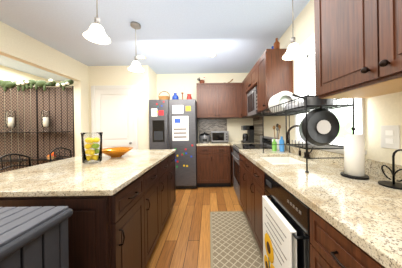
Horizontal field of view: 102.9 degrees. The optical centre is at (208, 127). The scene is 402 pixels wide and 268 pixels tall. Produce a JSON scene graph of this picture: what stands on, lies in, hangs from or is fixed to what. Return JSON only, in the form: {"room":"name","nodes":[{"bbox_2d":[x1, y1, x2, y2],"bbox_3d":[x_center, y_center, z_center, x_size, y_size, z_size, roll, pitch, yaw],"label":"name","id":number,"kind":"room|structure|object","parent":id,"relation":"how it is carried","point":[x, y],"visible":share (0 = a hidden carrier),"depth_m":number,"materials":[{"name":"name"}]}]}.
{"room":"kitchen","nodes":[
{"label":"kitchen","id":0,"kind":"room"},
{"bbox_2d":[0,65,52,168],"bbox_3d":[-4.335,0.011,1.100,0.150,2.600,6.600,-1,0,0],"label":"wall","id":1,"kind":"structure","parent":0,"point":[10,74],"depth_m":3.55,"materials":[{"name":"paint"}]},
{"bbox_2d":[0,21,88,156],"bbox_3d":[-2.610,-0.014,1.100,0.120,2.600,6.600,-1,0,0],"label":"wall","id":2,"kind":"structure","parent":0,"point":[15,44],"depth_m":2.67,"materials":[{"name":"paint"}]},
{"bbox_2d":[53,81,74,143],"bbox_3d":[-3.480,-0.001,4.475,1.860,2.600,0.150,-1,0,0],"label":"wall","id":3,"kind":"structure","parent":0,"point":[74,106],"depth_m":4.40,"materials":[{"name":"paint"}]},
{"bbox_2d":[88,65,156,149],"bbox_3d":[-1.913,-0.023,3.674,1.275,2.600,0.548,-1,0,0],"label":"wall","id":4,"kind":"structure","parent":0,"point":[145,81],"depth_m":3.40,"materials":[{"name":"paint"}]},
{"bbox_2d":[91,85,137,149],"bbox_3d":[-1.989,0.190,3.352,0.967,2.175,0.093,-1,0,0],"label":"pantry door","id":5,"kind":"structure","parent":4,"relation":"in","point":[114,114],"depth_m":3.37,"materials":[{"name":"white paint"}]},
{"bbox_2d":[0,0,309,80],"bbox_3d":[-1.599,-1.378,1.100,5.660,0.100,6.900,-1,0,0],"label":"ceiling","id":6,"kind":"structure","parent":0,"point":[188,36],"depth_m":2.19,"materials":[{"name":"paint"}]},
{"bbox_2d":[83,0,110,43],"bbox_3d":[-0.945,-1.046,1.350,0.194,0.582,0.194,-1,0,0],"label":"pendant light","id":7,"kind":"object","parent":6,"relation":"hanging from","point":[95,33],"visible":1,"depth_m":1.35,"materials":[{"name":"white glass"}]},
{"bbox_2d":[128,21,143,72],"bbox_3d":[-0.945,-1.043,2.070,0.194,0.587,0.194,-1,0,0],"label":"pendant light","id":8,"kind":"object","parent":6,"relation":"hanging from","point":[135,66],"visible":1,"depth_m":2.06,"materials":[{"name":"white glass"}]},
{"bbox_2d":[137,55,145,58],"bbox_3d":[-1.269,-1.327,3.000,0.180,0.006,0.180,-1,0,0],"label":"recessed light","id":9,"kind":"object","parent":6,"relation":"in","point":[141,57],"visible":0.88,"depth_m":3.01,"materials":[{"name":"white paint"}]},
{"bbox_2d":[207,53,216,57],"bbox_3d":[0.051,-1.346,2.960,0.180,0.006,0.180,-1,0,0],"label":"recessed light","id":10,"kind":"object","parent":6,"relation":"in","point":[211,55],"visible":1,"depth_m":2.97,"materials":[{"name":"white paint"}]},
{"bbox_2d":[282,0,304,59],"bbox_3d":[0.786,-1.018,1.500,0.194,0.687,0.194,-1,0,0],"label":"pendant light","id":11,"kind":"object","parent":6,"relation":"hanging from","point":[294,51],"visible":1,"depth_m":1.50,"materials":[{"name":"white glass"}]},
{"bbox_2d":[145,180,243,267],"bbox_3d":[-1.562,1.322,1.100,5.660,0.100,6.900,-1,0,0],"label":"floor","id":12,"kind":"structure","parent":0,"point":[183,241],"depth_m":2.01,"materials":[{"name":"brown wood"}]},
{"bbox_2d":[0,154,30,170],"bbox_3d":[-1.969,0.779,1.750,0.485,1.001,0.485,-1,0,0],"label":"bar stool","id":13,"kind":"object","parent":12,"relation":"on","point":[19,155],"visible":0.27,"depth_m":1.78,"materials":[{"name":"black metal"}]},
{"bbox_2d":[0,206,72,267],"bbox_3d":[-0.909,0.813,0.448,0.570,0.900,0.605,-1,0,0],"label":"storage box","id":14,"kind":"object","parent":12,"relation":"on","point":[34,237],"visible":1,"depth_m":0.63,"materials":[{"name":"grey plastic"}]},
{"bbox_2d":[0,79,74,172],"bbox_3d":[-3.362,0.177,3.044,1.475,2.239,0.317,-1,0,0],"label":"screen","id":15,"kind":"object","parent":12,"relation":"on","point":[37,146],"visible":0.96,"depth_m":3.12,"materials":[{"name":"black metal"}]},
{"bbox_2d":[5,111,15,131],"bbox_3d":[-3.702,-0.120,2.990,0.128,0.400,0.126,-1,0,0],"label":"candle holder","id":16,"kind":"object","parent":15,"relation":"on","point":[10,123],"visible":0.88,"depth_m":2.97,"materials":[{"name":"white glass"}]},
{"bbox_2d":[41,110,49,131],"bbox_3d":[-3.122,-0.128,3.060,0.128,0.400,0.126,-1,0,0],"label":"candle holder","id":17,"kind":"object","parent":15,"relation":"on","point":[45,120],"visible":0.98,"depth_m":3.03,"materials":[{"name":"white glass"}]},
{"bbox_2d":[46,152,55,158],"bbox_3d":[-3.013,0.523,3.060,0.140,0.134,0.140,-1,0,0],"label":"fruit basket","id":18,"kind":"object","parent":15,"relation":"on","point":[52,155],"visible":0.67,"depth_m":3.03,"materials":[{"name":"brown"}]},
{"bbox_2d":[49,147,71,161],"bbox_3d":[-1.969,0.779,2.320,0.485,1.001,0.485,-1,0,0],"label":"bar stool","id":19,"kind":"object","parent":12,"relation":"on","point":[50,153],"visible":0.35,"depth_m":2.32,"materials":[{"name":"black metal"}]},
{"bbox_2d":[0,153,175,267],"bbox_3d":[-1.015,0.820,1.705,1.049,0.888,1.658,-1,0,0],"label":"kitchen island","id":20,"kind":"object","parent":12,"relation":"on","point":[121,207],"depth_m":0.93,"materials":[{"name":"brown"}]},
{"bbox_2d":[0,149,175,192],"bbox_3d":[-1.085,0.361,1.705,1.119,0.032,1.670,-1,0,0],"label":"island countertop","id":21,"kind":"structure","parent":20,"relation":"on","point":[70,175],"depth_m":1.19,"materials":[{"name":"beige stone"}]},
{"bbox_2d":[80,132,102,162],"bbox_3d":[-1.167,0.194,1.600,0.184,0.300,0.184,-1,0,0],"label":"lemon jar","id":22,"kind":"object","parent":21,"relation":"on","point":[91,156],"visible":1,"depth_m":1.57,"materials":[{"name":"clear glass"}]},
{"bbox_2d":[102,147,132,157],"bbox_3d":[-1.106,0.295,1.910,0.370,0.097,0.370,-1,0,0],"label":"bowl","id":23,"kind":"object","parent":21,"relation":"on","point":[113,152],"visible":0.94,"depth_m":1.85,"materials":[{"name":"orange ceramic"}]},
{"bbox_2d":[149,99,197,188],"bbox_3d":[-0.739,0.340,3.557,0.943,1.840,0.745,-1,0,0],"label":"fridge","id":24,"kind":"object","parent":12,"relation":"on","point":[173,123],"visible":0.81,"depth_m":3.25,"materials":[{"name":"grey metal"}]},
{"bbox_2d":[197,119,230,186],"bbox_3d":[0.098,0.511,3.609,0.706,1.476,0.676,-1,0,0],"label":"base cabinet","id":25,"kind":"object","parent":12,"relation":"on","point":[213,164],"visible":1,"depth_m":3.31,"materials":[{"name":"brown wood"}]},
{"bbox_2d":[199,132,210,142],"bbox_3d":[-0.097,0.212,3.656,0.280,0.235,0.257,-1,0,0],"label":"slow cooker","id":26,"kind":"object","parent":25,"relation":"on","point":[204,137],"visible":1,"depth_m":3.56,"materials":[{"name":"metal"}]},
{"bbox_2d":[211,131,228,142],"bbox_3d":[0.243,0.200,3.673,0.380,0.250,0.374,-1,0,0],"label":"toaster oven","id":27,"kind":"object","parent":25,"relation":"on","point":[219,136],"visible":1,"depth_m":3.52,"materials":[{"name":"metal"}]},
{"bbox_2d":[230,144,233,183],"bbox_3d":[0.788,0.799,3.580,0.641,0.880,0.734,-1,0,0],"label":"base cabinet","id":28,"kind":"object","parent":12,"relation":"on","point":[232,150],"depth_m":3.22,"materials":[{"name":"brown wood"}]},
{"bbox_2d":[229,140,256,143],"bbox_3d":[0.778,0.339,3.580,0.647,0.040,0.734,-1,0,0],"label":"countertop","id":29,"kind":"structure","parent":28,"relation":"on","point":[255,141],"depth_m":3.53,"materials":[{"name":"beige stone"}]},
{"bbox_2d":[241,125,253,142],"bbox_3d":[0.842,0.131,3.497,0.240,0.370,0.206,-1,0,0],"label":"coffee maker","id":30,"kind":"object","parent":29,"relation":"on","point":[248,137],"visible":0.98,"depth_m":3.40,"materials":[{"name":"black plastic"}]},
{"bbox_2d":[210,211,262,267],"bbox_3d":[0.267,1.239,0.746,0.508,0.013,3.299,-1,0,0],"label":"rug","id":31,"kind":"object","parent":12,"relation":"on","point":[233,243],"visible":0.98,"depth_m":1.72,"materials":[{"name":"beige fabric"}]},
{"bbox_2d":[238,152,252,227],"bbox_3d":[0.788,0.799,2.220,0.641,0.880,0.455,-1,0,0],"label":"base cabinet","id":32,"kind":"object","parent":12,"relation":"on","point":[245,171],"depth_m":1.98,"materials":[{"name":"brown wood"}]},
{"bbox_2d":[231,136,276,205],"bbox_3d":[0.761,0.699,2.830,0.658,1.080,0.754,-1,0,0],"label":"range","id":33,"kind":"object","parent":12,"relation":"on","point":[235,154],"visible":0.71,"depth_m":2.79,"materials":[{"name":"metal"}]},
{"bbox_2d":[253,172,300,251],"bbox_3d":[0.785,0.909,1.700,0.449,0.660,0.585,-1,0,0],"label":"base cabinet","id":34,"kind":"object","parent":12,"relation":"on","point":[258,184],"depth_m":1.51,"materials":[{"name":"brown wood"}]},
{"bbox_2d":[262,173,310,267],"bbox_3d":[0.759,0.802,1.040,0.684,0.875,0.594,-1,0,0],"label":"dishwasher","id":35,"kind":"object","parent":12,"relation":"on","point":[286,228],"visible":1,"depth_m":0.93,"materials":[{"name":"black plastic"},{"name":"steel"},{"name":"cloth"}]},
{"bbox_2d":[305,204,388,267],"bbox_3d":[0.788,0.799,0.499,0.641,0.880,0.476,-1,0,0],"label":"base cabinet","id":36,"kind":"object","parent":12,"relation":"on","point":[330,247],"depth_m":0.59,"materials":[{"name":"brown wood"}]},
{"bbox_2d":[239,149,401,267],"bbox_3d":[0.778,0.339,0.149,0.647,0.040,4.597,-1,0,0],"label":"countertop","id":37,"kind":"structure","parent":36,"relation":"on","point":[370,212],"depth_m":0.73,"materials":[{"name":"beige stone"}]},
{"bbox_2d":[272,139,276,150],"bbox_3d":[0.903,0.235,2.210,0.062,0.160,0.062,-1,0,-15],"label":"dish soap bottle","id":38,"kind":"object","parent":37,"relation":"on","point":[274,147],"depth_m":2.19,"materials":[{"name":"green plastic"}]},
{"bbox_2d":[272,124,280,149],"bbox_3d":[0.993,0.124,2.355,0.122,0.381,0.120,-1,0,0],"label":"utensil crock","id":39,"kind":"object","parent":37,"relation":"on","point":[278,127],"visible":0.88,"depth_m":2.33,"materials":[{"name":"white ceramic"}]},
{"bbox_2d":[279,136,284,151],"bbox_3d":[0.983,0.214,2.160,0.062,0.200,0.062,-1,0,-15],"label":"dish soap bottle","id":40,"kind":"object","parent":37,"relation":"on","point":[281,147],"depth_m":2.14,"materials":[{"name":"blue plastic"}]},
{"bbox_2d":[262,91,354,172],"bbox_3d":[0.853,-0.055,1.610,0.396,0.743,0.944,-1,0,0],"label":"dish rack","id":41,"kind":"object","parent":37,"relation":"on","point":[319,126],"visible":0.88,"depth_m":1.25,"materials":[{"name":"black metal"}]},
{"bbox_2d":[340,127,368,179],"bbox_3d":[0.942,0.154,1.040,0.140,0.322,0.140,-1,0,0],"label":"paper towel holder","id":42,"kind":"object","parent":37,"relation":"on","point":[354,155],"visible":1,"depth_m":1.00,"materials":[{"name":"white paper"}]},
{"bbox_2d":[378,149,401,189],"bbox_3d":[1.003,0.212,0.859,0.120,0.204,0.146,-1,0,0],"label":"stand","id":43,"kind":"object","parent":37,"relation":"on","point":[393,184],"visible":0.98,"depth_m":0.87,"materials":[{"name":"black metal"}]},
{"bbox_2d":[157,73,252,141],"bbox_3d":[-0.651,-0.041,4.025,3.800,2.600,0.150,-1,0,0],"label":"wall","id":44,"kind":"structure","parent":0,"point":[171,84],"depth_m":3.95,"materials":[{"name":"paint"}]},
{"bbox_2d":[196,83,215,118],"bbox_3d":[-0.021,-0.620,3.771,0.517,0.788,0.351,-1,0,0],"label":"upper cabinet","id":45,"kind":"object","parent":44,"relation":"attached to","point":[205,108],"depth_m":3.60,"materials":[{"name":"brown wood"}]},
{"bbox_2d":[212,83,239,118],"bbox_3d":[0.444,-0.626,3.750,0.636,0.788,0.393,-1,0,0],"label":"upper cabinet","id":46,"kind":"object","parent":44,"relation":"attached to","point":[226,96],"depth_m":3.60,"materials":[{"name":"brown wood"}]},
{"bbox_2d":[253,164,264,179],"bbox_3d":[0.562,0.457,1.700,0.008,0.190,0.577,-1,0,0],"label":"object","id":47,"kind":"structure","parent":0,"relation":"attached to","point":[255,169],"depth_m":1.50,"materials":[{"name":"brown wood"}]},
{"bbox_2d":[263,0,401,165],"bbox_3d":[1.174,-0.066,1.100,0.150,2.600,6.900,-1,0,0],"label":"wall","id":48,"kind":"structure","parent":0,"point":[382,110],"depth_m":1.10,"materials":[{"name":"paint"}]},
{"bbox_2d":[244,76,247,91],"bbox_3d":[0.910,-0.862,2.992,0.352,0.329,0.436,-1,0,0],"label":"upper cabinet","id":49,"kind":"object","parent":48,"relation":"attached to","point":[246,79],"depth_m":3.15,"materials":[{"name":"brown wood"}]},
{"bbox_2d":[240,80,261,117],"bbox_3d":[0.913,-0.633,3.408,0.352,0.788,0.396,-1,0,0],"label":"upper cabinet","id":50,"kind":"object","parent":48,"relation":"attached to","point":[243,95],"depth_m":3.44,"materials":[{"name":"brown wood"}]},
{"bbox_2d":[248,64,255,91],"bbox_3d":[0.910,-0.862,2.668,0.352,0.329,0.436,-1,0,0],"label":"upper cabinet","id":51,"kind":"object","parent":48,"relation":"attached to","point":[252,74],"depth_m":2.73,"materials":[{"name":"brown wood"}]},
{"bbox_2d":[247,86,271,115],"bbox_3d":[0.906,-0.458,2.830,0.367,0.459,0.752,-1,0,0],"label":"over-the-range microwave","id":52,"kind":"object","parent":51,"relation":"attached to","point":[252,108],"visible":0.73,"depth_m":2.81,"materials":[{"name":"metal"}]},
{"bbox_2d":[256,49,292,111],"bbox_3d":[0.913,-0.633,2.260,0.352,0.788,0.380,-1,0,0],"label":"upper cabinet","id":53,"kind":"object","parent":48,"relation":"attached to","point":[274,75],"depth_m":2.07,"materials":[{"name":"brown wood"}]},
{"bbox_2d":[293,33,366,154],"bbox_3d":[1.155,-0.379,1.575,0.180,1.175,0.920,-1,0,0],"label":"window","id":54,"kind":"structure","parent":48,"relation":"in","point":[303,82],"depth_m":1.89,"materials":[{"name":"white paint"}]},
{"bbox_2d":[261,145,401,184],"bbox_3d":[0.834,0.383,0.149,0.537,0.330,4.597,-1,0,0],"label":"backsplash","id":55,"kind":"structure","parent":48,"relation":"attached to","point":[373,167],"depth_m":1.41,"materials":[{"name":"beige stone"}]},
{"bbox_2d":[314,0,401,98],"bbox_3d":[0.912,-0.665,0.882,0.352,0.915,0.477,-1,0,0],"label":"upper cabinet","id":56,"kind":"object","parent":48,"relation":"attached to","point":[358,48],"depth_m":0.93,"materials":[{"name":"brown wood"}]},
{"bbox_2d":[360,0,401,87],"bbox_3d":[0.912,-0.665,0.489,0.352,0.915,0.532,-1,0,0],"label":"upper cabinet","id":57,"kind":"object","parent":48,"relation":"attached to","point":[380,20],"depth_m":0.70,"materials":[{"name":"brown wood"}]},
{"bbox_2d":[381,125,399,148],"bbox_3d":[1.096,0.055,0.970,0.008,0.140,0.100,-1,0,0],"label":"electrical outlet","id":58,"kind":"object","parent":48,"relation":"attached to","point":[390,136],"visible":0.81,"depth_m":0.96,"materials":[{"name":"white paint"}]},
{"label":"outside","id":59,"kind":"structure","parent":0,"visible":0},
{"bbox_2d":[312,55,352,137],"bbox_3d":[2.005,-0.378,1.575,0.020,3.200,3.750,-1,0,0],"label":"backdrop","id":60,"kind":"structure","parent":59,"point":[344,115],"depth_m":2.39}
]}

